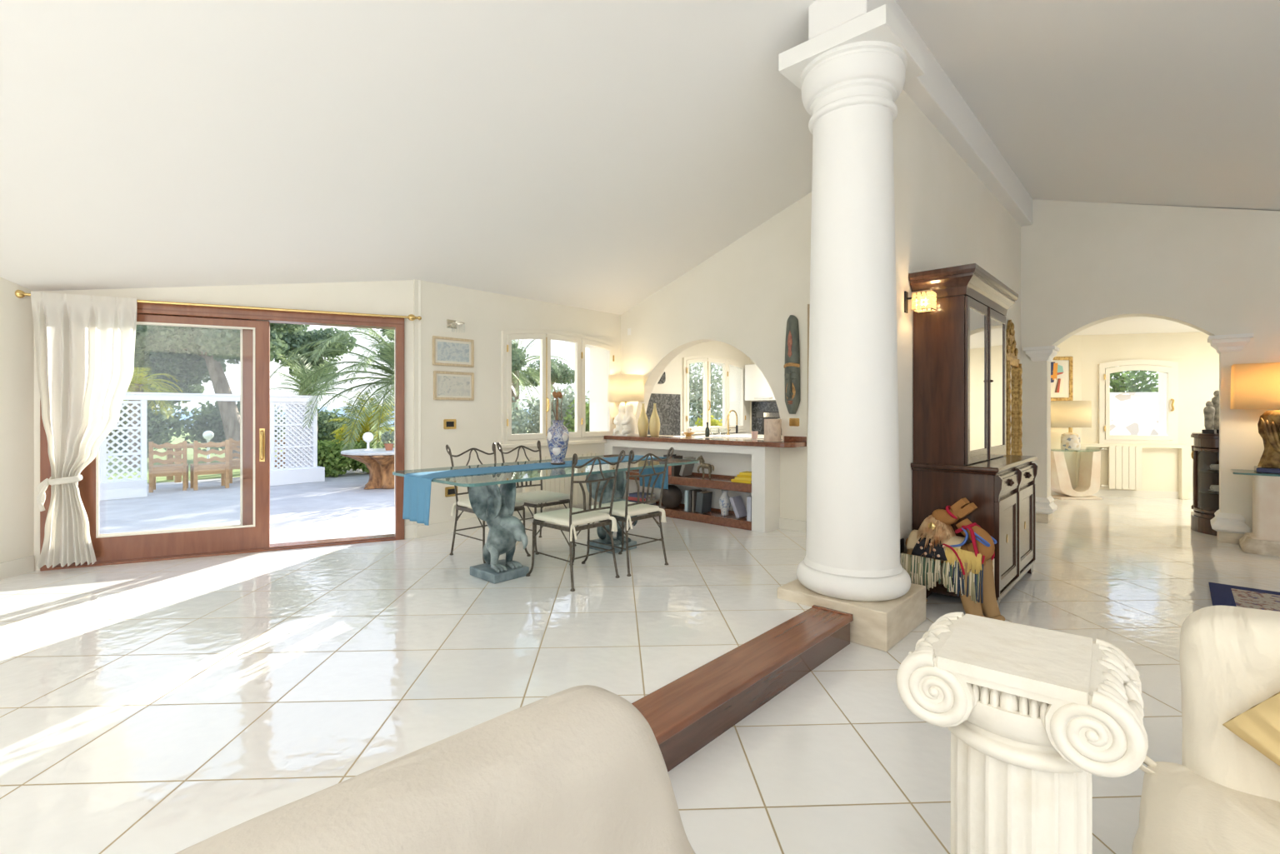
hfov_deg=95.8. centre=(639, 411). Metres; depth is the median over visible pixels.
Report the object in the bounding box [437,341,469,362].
print
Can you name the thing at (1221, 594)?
rug
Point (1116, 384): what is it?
shrub
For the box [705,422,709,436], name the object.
oil bottle
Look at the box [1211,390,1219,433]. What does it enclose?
statuette
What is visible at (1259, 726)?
cushion
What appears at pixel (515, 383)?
palm tree
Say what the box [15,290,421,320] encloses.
curtain rod
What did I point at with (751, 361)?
wall
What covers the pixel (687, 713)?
wooden step
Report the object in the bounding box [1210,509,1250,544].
trim
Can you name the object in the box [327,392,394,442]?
palm tree
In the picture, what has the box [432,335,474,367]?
framed map
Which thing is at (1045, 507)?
trim
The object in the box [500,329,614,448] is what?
window
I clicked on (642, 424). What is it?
bottle vase
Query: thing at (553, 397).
twig
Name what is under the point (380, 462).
table
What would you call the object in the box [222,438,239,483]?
garden chair
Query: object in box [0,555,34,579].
baseboard
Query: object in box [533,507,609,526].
seat cushion
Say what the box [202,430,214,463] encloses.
globe lamp
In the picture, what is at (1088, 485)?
console table
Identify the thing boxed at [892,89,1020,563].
wall
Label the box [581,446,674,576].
dining chair
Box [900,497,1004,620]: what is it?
stuffed toys
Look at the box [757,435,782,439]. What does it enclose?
unit
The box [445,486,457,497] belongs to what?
wall socket
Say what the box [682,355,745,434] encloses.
window
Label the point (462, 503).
seat cushion
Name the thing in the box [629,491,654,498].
book
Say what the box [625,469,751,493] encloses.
wooden shelf
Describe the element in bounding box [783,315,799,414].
mask
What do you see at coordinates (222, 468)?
garden chair
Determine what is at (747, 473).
book
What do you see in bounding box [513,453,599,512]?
radiator
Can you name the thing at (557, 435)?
vase
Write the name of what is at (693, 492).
book
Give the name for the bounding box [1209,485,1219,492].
teacup
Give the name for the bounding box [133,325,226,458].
pine tree
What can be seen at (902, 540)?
wall socket
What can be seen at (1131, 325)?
ceiling
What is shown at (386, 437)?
pot plant
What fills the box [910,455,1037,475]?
countertop
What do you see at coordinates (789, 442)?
countertop
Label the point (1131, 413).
wall
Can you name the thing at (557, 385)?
twig
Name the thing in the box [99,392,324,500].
lattice screen
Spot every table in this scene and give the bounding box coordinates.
[160,442,284,482]
[340,447,394,489]
[392,454,699,584]
[1050,449,1102,499]
[1230,469,1279,557]
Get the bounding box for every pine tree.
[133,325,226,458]
[134,322,309,459]
[273,324,357,395]
[375,328,394,358]
[511,341,529,371]
[519,358,574,400]
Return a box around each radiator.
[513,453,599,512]
[1099,445,1142,489]
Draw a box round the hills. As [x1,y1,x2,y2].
[154,405,722,428]
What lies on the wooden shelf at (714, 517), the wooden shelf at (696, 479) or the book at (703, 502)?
the book at (703, 502)
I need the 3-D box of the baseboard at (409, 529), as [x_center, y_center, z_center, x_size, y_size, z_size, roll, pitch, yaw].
[-2.568,1.345,6.486,0.130,0.150,0.015,0,0,-25]
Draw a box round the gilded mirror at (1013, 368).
[1005,320,1022,455]
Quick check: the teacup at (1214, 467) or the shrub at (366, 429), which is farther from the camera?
the shrub at (366, 429)
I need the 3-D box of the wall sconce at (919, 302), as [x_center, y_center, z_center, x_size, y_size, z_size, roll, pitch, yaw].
[2.340,-0.930,4.842,0.228,0.180,0.156,0,0,43]
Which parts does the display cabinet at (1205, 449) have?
door frame, panel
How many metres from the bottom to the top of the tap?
0.453 m
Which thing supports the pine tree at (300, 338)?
on the ground at (236, 472)
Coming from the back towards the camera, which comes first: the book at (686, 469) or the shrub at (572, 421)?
the shrub at (572, 421)
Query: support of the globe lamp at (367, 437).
on the table at (380, 462)
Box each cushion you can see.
[457,499,524,508]
[515,490,569,504]
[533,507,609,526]
[590,500,659,517]
[1222,692,1279,766]
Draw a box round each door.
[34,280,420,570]
[40,302,404,570]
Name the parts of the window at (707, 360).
sash, handle, sash, sash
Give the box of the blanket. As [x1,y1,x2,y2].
[906,530,970,551]
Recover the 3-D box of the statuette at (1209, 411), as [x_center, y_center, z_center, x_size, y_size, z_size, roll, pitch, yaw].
[7.549,0.074,7.670,0.150,0.430,0.120,0,0,-34]
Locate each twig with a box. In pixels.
[551,397,556,419]
[552,380,556,418]
[555,385,562,419]
[558,390,566,419]
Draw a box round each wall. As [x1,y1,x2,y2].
[0,277,34,563]
[604,439,779,532]
[620,191,811,521]
[750,359,775,432]
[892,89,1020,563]
[1020,199,1279,534]
[1050,335,1081,489]
[1081,331,1219,492]
[1110,392,1158,435]
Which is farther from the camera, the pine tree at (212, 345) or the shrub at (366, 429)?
the pine tree at (212, 345)
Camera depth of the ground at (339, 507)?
8.62 m
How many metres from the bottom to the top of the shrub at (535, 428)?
2.189 m
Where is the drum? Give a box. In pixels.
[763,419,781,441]
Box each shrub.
[106,400,192,461]
[180,400,284,454]
[317,408,356,442]
[317,439,352,477]
[333,422,384,445]
[345,439,394,474]
[511,396,530,434]
[512,384,589,434]
[563,395,589,432]
[689,362,722,426]
[695,413,722,426]
[1110,365,1158,392]
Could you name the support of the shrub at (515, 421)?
on the ground at (339, 507)
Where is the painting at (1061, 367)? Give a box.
[1050,356,1072,400]
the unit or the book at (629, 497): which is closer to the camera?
the book at (629, 497)
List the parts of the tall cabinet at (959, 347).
cornice, glazed door, pane, pane, glazed door, door, drawer, knob, drawer, door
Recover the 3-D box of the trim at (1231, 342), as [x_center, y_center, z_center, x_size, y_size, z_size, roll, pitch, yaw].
[7.272,-0.830,7.131,0.380,0.200,0.445,0,0,43]
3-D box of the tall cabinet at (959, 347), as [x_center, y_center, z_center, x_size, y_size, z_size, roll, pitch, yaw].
[3.149,0.205,5.367,0.685,2.790,1.730,0,0,43]
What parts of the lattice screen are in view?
post, lattice panel, post, post, lattice panel, post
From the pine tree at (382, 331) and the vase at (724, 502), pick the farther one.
the pine tree at (382, 331)
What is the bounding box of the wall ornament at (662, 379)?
[657,371,665,384]
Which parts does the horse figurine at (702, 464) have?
leg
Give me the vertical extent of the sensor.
0.120 m
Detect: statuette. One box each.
[1201,400,1216,433]
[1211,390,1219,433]
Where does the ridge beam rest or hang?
on the stone column
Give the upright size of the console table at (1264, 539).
0.905 m
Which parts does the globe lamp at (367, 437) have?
globe, stem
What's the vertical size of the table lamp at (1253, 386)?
1.240 m
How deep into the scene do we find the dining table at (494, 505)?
4.99 m
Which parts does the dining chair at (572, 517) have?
leg, seat frame, leg, leg, rail, rail, leg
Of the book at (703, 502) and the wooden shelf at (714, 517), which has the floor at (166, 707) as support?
the wooden shelf at (714, 517)
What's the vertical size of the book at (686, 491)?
0.270 m
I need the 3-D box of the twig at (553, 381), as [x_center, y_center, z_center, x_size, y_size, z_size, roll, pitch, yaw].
[-0.822,-0.023,5.597,0.063,0.563,0.014,0,0,30]
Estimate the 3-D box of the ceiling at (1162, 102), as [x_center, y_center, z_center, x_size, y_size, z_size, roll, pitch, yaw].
[4.118,-2.502,-1.875,11.760,1.437,18.200,0,0,43]
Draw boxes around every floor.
[0,513,811,853]
[668,496,1279,853]
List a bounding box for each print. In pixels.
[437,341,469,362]
[437,375,469,395]
[1050,363,1065,394]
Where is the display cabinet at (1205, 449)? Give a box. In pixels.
[1190,432,1219,535]
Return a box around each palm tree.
[124,366,184,467]
[270,327,521,450]
[270,352,356,401]
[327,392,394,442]
[511,339,574,433]
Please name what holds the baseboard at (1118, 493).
attached to the wall at (1198, 362)
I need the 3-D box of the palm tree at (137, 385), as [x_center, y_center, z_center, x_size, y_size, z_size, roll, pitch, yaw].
[-13.566,0.122,15.532,2.168,2.756,2.229,0,0,-26]
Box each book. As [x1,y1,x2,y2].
[628,496,655,501]
[628,500,655,504]
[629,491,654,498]
[668,456,671,475]
[671,455,682,475]
[679,456,695,476]
[685,489,694,511]
[688,489,699,511]
[691,489,702,511]
[695,490,712,513]
[729,495,746,518]
[730,478,751,484]
[735,476,751,480]
[736,474,751,478]
[739,471,751,475]
[746,495,751,521]
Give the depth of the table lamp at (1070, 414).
10.46 m
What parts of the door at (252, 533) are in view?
sliding sash, sliding sash, handle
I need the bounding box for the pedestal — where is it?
[896,611,1148,853]
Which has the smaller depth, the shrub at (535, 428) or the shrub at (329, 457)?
the shrub at (329, 457)
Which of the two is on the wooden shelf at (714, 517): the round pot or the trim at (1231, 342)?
the round pot
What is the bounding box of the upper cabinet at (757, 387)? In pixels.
[745,364,775,400]
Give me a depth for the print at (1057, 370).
10.96 m
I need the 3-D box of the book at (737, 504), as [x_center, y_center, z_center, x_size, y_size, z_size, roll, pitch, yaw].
[1.224,1.180,7.167,0.147,0.256,0.193,0,0,43]
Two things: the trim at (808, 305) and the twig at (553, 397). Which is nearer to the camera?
the twig at (553, 397)
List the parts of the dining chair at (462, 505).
leg, leg, seat frame, leg, leg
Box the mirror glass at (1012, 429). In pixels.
[1010,365,1015,454]
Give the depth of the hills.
57.98 m
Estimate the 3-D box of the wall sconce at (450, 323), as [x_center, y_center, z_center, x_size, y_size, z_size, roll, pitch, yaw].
[-2.143,-1.005,6.771,0.186,0.150,0.166,0,0,43]
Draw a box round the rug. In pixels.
[1208,581,1279,611]
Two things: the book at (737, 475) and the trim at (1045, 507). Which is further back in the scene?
the trim at (1045, 507)
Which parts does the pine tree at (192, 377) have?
crown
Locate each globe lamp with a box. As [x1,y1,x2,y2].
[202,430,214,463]
[362,432,373,451]
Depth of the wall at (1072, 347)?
10.98 m
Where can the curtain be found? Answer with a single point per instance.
(85, 344)
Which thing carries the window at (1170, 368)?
in the wall at (1198, 362)
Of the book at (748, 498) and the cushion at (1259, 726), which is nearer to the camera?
the cushion at (1259, 726)
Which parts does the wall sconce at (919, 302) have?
lamp shade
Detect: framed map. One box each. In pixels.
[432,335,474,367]
[433,370,474,400]
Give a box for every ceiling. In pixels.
[0,0,815,314]
[895,0,1279,210]
[1074,316,1200,334]
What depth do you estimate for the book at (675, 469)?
7.82 m
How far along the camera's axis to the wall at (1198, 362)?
10.67 m
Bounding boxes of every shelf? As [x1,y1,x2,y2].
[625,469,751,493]
[646,500,751,530]
[1199,468,1219,473]
[1199,489,1219,494]
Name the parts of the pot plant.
pot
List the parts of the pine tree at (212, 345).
crown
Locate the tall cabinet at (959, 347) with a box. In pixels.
[908,263,1038,607]
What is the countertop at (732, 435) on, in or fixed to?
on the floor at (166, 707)
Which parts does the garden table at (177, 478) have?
leg, leg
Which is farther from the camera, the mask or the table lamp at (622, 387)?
the table lamp at (622, 387)
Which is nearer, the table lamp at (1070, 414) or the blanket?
the blanket
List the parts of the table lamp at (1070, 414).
lamp shade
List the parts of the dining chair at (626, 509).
leg, leg, leg, seat frame, rail, rail, leg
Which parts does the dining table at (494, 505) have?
leg, leg, leg, leg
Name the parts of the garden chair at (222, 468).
leg, leg, seat, leg, leg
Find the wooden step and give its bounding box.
[631,605,852,772]
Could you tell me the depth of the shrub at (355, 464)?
13.41 m
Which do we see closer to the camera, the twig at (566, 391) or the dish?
the twig at (566, 391)
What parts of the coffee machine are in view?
panel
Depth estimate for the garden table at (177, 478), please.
12.03 m
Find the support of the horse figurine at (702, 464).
on the wooden shelf at (696, 479)
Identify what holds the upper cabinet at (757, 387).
attached to the wall at (751, 361)
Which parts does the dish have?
dish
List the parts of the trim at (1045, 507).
moulding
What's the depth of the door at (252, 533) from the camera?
5.86 m
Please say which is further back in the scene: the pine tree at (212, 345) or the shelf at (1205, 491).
the pine tree at (212, 345)
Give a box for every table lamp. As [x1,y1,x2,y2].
[607,374,644,435]
[1050,400,1091,450]
[1230,362,1279,474]
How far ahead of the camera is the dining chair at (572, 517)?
4.82 m
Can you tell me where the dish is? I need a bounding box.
[681,427,695,436]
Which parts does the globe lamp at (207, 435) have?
post, globe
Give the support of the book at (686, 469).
on the wooden shelf at (696, 479)
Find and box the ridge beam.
[808,0,1032,226]
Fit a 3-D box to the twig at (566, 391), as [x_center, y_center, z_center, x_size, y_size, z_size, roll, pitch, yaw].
[-0.757,0.027,5.571,0.111,0.462,0.032,0,0,12]
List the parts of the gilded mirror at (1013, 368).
frame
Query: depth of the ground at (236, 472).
16.66 m
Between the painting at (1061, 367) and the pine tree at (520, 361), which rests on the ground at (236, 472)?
the pine tree at (520, 361)
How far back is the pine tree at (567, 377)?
30.61 m
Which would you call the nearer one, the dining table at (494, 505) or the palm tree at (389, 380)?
the dining table at (494, 505)
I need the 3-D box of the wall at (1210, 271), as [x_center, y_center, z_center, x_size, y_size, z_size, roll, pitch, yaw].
[7.904,-0.750,6.614,6.600,4.700,0.340,0,0,43]
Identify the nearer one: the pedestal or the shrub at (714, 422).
the pedestal
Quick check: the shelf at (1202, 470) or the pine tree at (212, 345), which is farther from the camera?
the pine tree at (212, 345)
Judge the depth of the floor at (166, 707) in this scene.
3.39 m
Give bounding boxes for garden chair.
[148,440,188,492]
[190,440,229,490]
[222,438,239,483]
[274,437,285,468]
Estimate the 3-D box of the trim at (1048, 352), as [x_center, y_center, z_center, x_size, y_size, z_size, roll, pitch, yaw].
[5.861,-0.830,8.447,0.380,0.200,0.445,0,0,43]
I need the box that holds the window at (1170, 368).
[1098,359,1178,444]
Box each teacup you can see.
[1209,464,1219,470]
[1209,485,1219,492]
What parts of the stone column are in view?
moulding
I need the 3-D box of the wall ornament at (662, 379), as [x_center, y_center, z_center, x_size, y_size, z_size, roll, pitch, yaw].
[0.358,-0.559,9.576,0.019,0.202,0.181,0,0,43]
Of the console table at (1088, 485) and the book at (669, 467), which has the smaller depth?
the book at (669, 467)
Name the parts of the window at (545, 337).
sash, handle, sash, sash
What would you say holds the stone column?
on the floor at (837, 762)
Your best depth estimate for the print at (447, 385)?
6.83 m
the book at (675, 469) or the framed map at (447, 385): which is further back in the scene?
the book at (675, 469)
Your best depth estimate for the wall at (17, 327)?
5.02 m
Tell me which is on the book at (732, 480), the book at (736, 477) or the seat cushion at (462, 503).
the book at (736, 477)
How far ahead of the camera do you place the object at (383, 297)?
6.08 m
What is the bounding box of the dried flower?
[552,391,562,419]
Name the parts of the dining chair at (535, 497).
leg, rail, leg, leg, seat frame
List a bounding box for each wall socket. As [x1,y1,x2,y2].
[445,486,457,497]
[900,538,904,554]
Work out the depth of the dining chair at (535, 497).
6.07 m
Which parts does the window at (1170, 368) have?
handle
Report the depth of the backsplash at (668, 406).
9.77 m
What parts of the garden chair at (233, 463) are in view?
leg, seat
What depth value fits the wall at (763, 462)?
7.35 m
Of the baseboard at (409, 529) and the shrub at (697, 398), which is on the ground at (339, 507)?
the shrub at (697, 398)
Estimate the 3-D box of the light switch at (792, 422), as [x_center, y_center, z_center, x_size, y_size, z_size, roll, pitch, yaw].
[1.846,0.126,6.906,0.133,0.098,0.016,0,0,43]
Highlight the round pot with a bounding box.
[661,485,682,508]
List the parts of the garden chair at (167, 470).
leg, leg, seat, leg, leg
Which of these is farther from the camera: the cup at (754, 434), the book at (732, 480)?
the cup at (754, 434)
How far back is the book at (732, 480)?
7.01 m
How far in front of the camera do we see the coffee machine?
10.46 m
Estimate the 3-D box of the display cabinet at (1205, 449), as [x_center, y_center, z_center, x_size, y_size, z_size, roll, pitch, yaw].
[7.781,0.945,7.535,0.877,1.310,0.760,0,0,43]
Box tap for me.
[726,410,738,434]
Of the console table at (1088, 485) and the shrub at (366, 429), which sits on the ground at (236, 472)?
the shrub at (366, 429)
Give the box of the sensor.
[627,328,630,334]
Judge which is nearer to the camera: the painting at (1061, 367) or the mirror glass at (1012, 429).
the mirror glass at (1012, 429)
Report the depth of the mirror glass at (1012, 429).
7.95 m
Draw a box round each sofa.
[175,685,695,853]
[1131,605,1279,853]
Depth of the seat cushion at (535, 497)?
6.01 m
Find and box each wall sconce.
[446,319,464,329]
[904,290,936,313]
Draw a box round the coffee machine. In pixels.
[755,410,779,434]
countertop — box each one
[603,435,806,447]
[698,432,751,438]
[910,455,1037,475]
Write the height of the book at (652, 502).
0.045 m
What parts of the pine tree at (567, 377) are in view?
crown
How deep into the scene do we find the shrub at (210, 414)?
18.26 m
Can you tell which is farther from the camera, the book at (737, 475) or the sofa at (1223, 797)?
the book at (737, 475)
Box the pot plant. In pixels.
[380,430,394,450]
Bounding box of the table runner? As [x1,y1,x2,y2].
[402,455,668,525]
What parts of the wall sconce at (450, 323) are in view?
plate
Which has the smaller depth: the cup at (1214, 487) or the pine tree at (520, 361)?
the cup at (1214, 487)
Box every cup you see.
[750,430,758,439]
[1210,485,1219,490]
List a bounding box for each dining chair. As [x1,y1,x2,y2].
[445,442,530,563]
[496,440,576,554]
[525,450,624,591]
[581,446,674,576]
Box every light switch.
[443,419,455,429]
[789,418,799,426]
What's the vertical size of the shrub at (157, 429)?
2.012 m
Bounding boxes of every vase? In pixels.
[546,420,569,464]
[637,403,648,436]
[649,403,659,436]
[718,490,730,515]
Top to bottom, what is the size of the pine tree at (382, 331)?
4.993 m
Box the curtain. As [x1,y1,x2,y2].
[30,291,136,569]
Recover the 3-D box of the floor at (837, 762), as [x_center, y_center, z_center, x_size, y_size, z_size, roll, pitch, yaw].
[5.787,1.650,0.965,22.449,0.100,11.711,0,0,-44]
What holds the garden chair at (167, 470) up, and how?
on the ground at (339, 507)
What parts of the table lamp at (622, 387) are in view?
lamp shade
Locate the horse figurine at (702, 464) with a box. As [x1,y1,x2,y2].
[696,455,714,478]
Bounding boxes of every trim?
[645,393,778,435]
[807,304,809,411]
[1022,345,1059,362]
[1035,495,1057,523]
[1075,443,1188,499]
[1207,333,1254,354]
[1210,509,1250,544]
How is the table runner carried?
on the dining table at (494, 505)
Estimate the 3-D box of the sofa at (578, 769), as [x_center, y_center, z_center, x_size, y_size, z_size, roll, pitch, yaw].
[-0.393,1.083,0.345,1.133,0.939,2.530,0,0,43]
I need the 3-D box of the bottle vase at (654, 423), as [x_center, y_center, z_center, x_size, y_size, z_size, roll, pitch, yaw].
[0.212,0.118,8.276,0.160,0.470,0.160,0,0,0]
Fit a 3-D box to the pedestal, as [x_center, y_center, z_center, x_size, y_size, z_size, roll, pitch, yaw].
[0.972,1.101,1.490,0.495,0.998,0.405,0,0,39]
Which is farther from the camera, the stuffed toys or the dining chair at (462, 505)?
the dining chair at (462, 505)
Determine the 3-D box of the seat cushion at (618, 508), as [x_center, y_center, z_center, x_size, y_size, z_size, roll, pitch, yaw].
[-0.147,0.902,5.384,0.511,0.058,0.465,0,0,43]
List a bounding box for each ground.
[99,469,394,544]
[106,426,528,483]
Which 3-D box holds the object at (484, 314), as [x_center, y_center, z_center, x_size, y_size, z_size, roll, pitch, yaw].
[-0.119,-0.050,9.447,0.500,3.300,7.620,0,0,43]
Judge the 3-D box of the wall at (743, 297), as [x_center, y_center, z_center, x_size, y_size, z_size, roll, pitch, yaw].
[1.355,-0.750,7.508,4.400,4.500,0.226,0,0,43]
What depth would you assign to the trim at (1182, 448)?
10.57 m
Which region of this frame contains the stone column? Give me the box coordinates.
[777,4,925,651]
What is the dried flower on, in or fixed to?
in the vase at (557, 435)
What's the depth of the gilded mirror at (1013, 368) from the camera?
7.93 m
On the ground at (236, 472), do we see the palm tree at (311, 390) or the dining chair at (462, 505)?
the palm tree at (311, 390)
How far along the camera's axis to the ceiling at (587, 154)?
4.49 m
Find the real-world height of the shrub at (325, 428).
1.641 m
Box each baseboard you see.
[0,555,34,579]
[405,524,417,539]
[416,501,806,538]
[1050,490,1063,494]
[1090,490,1192,499]
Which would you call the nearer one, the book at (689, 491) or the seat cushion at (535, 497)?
the seat cushion at (535, 497)

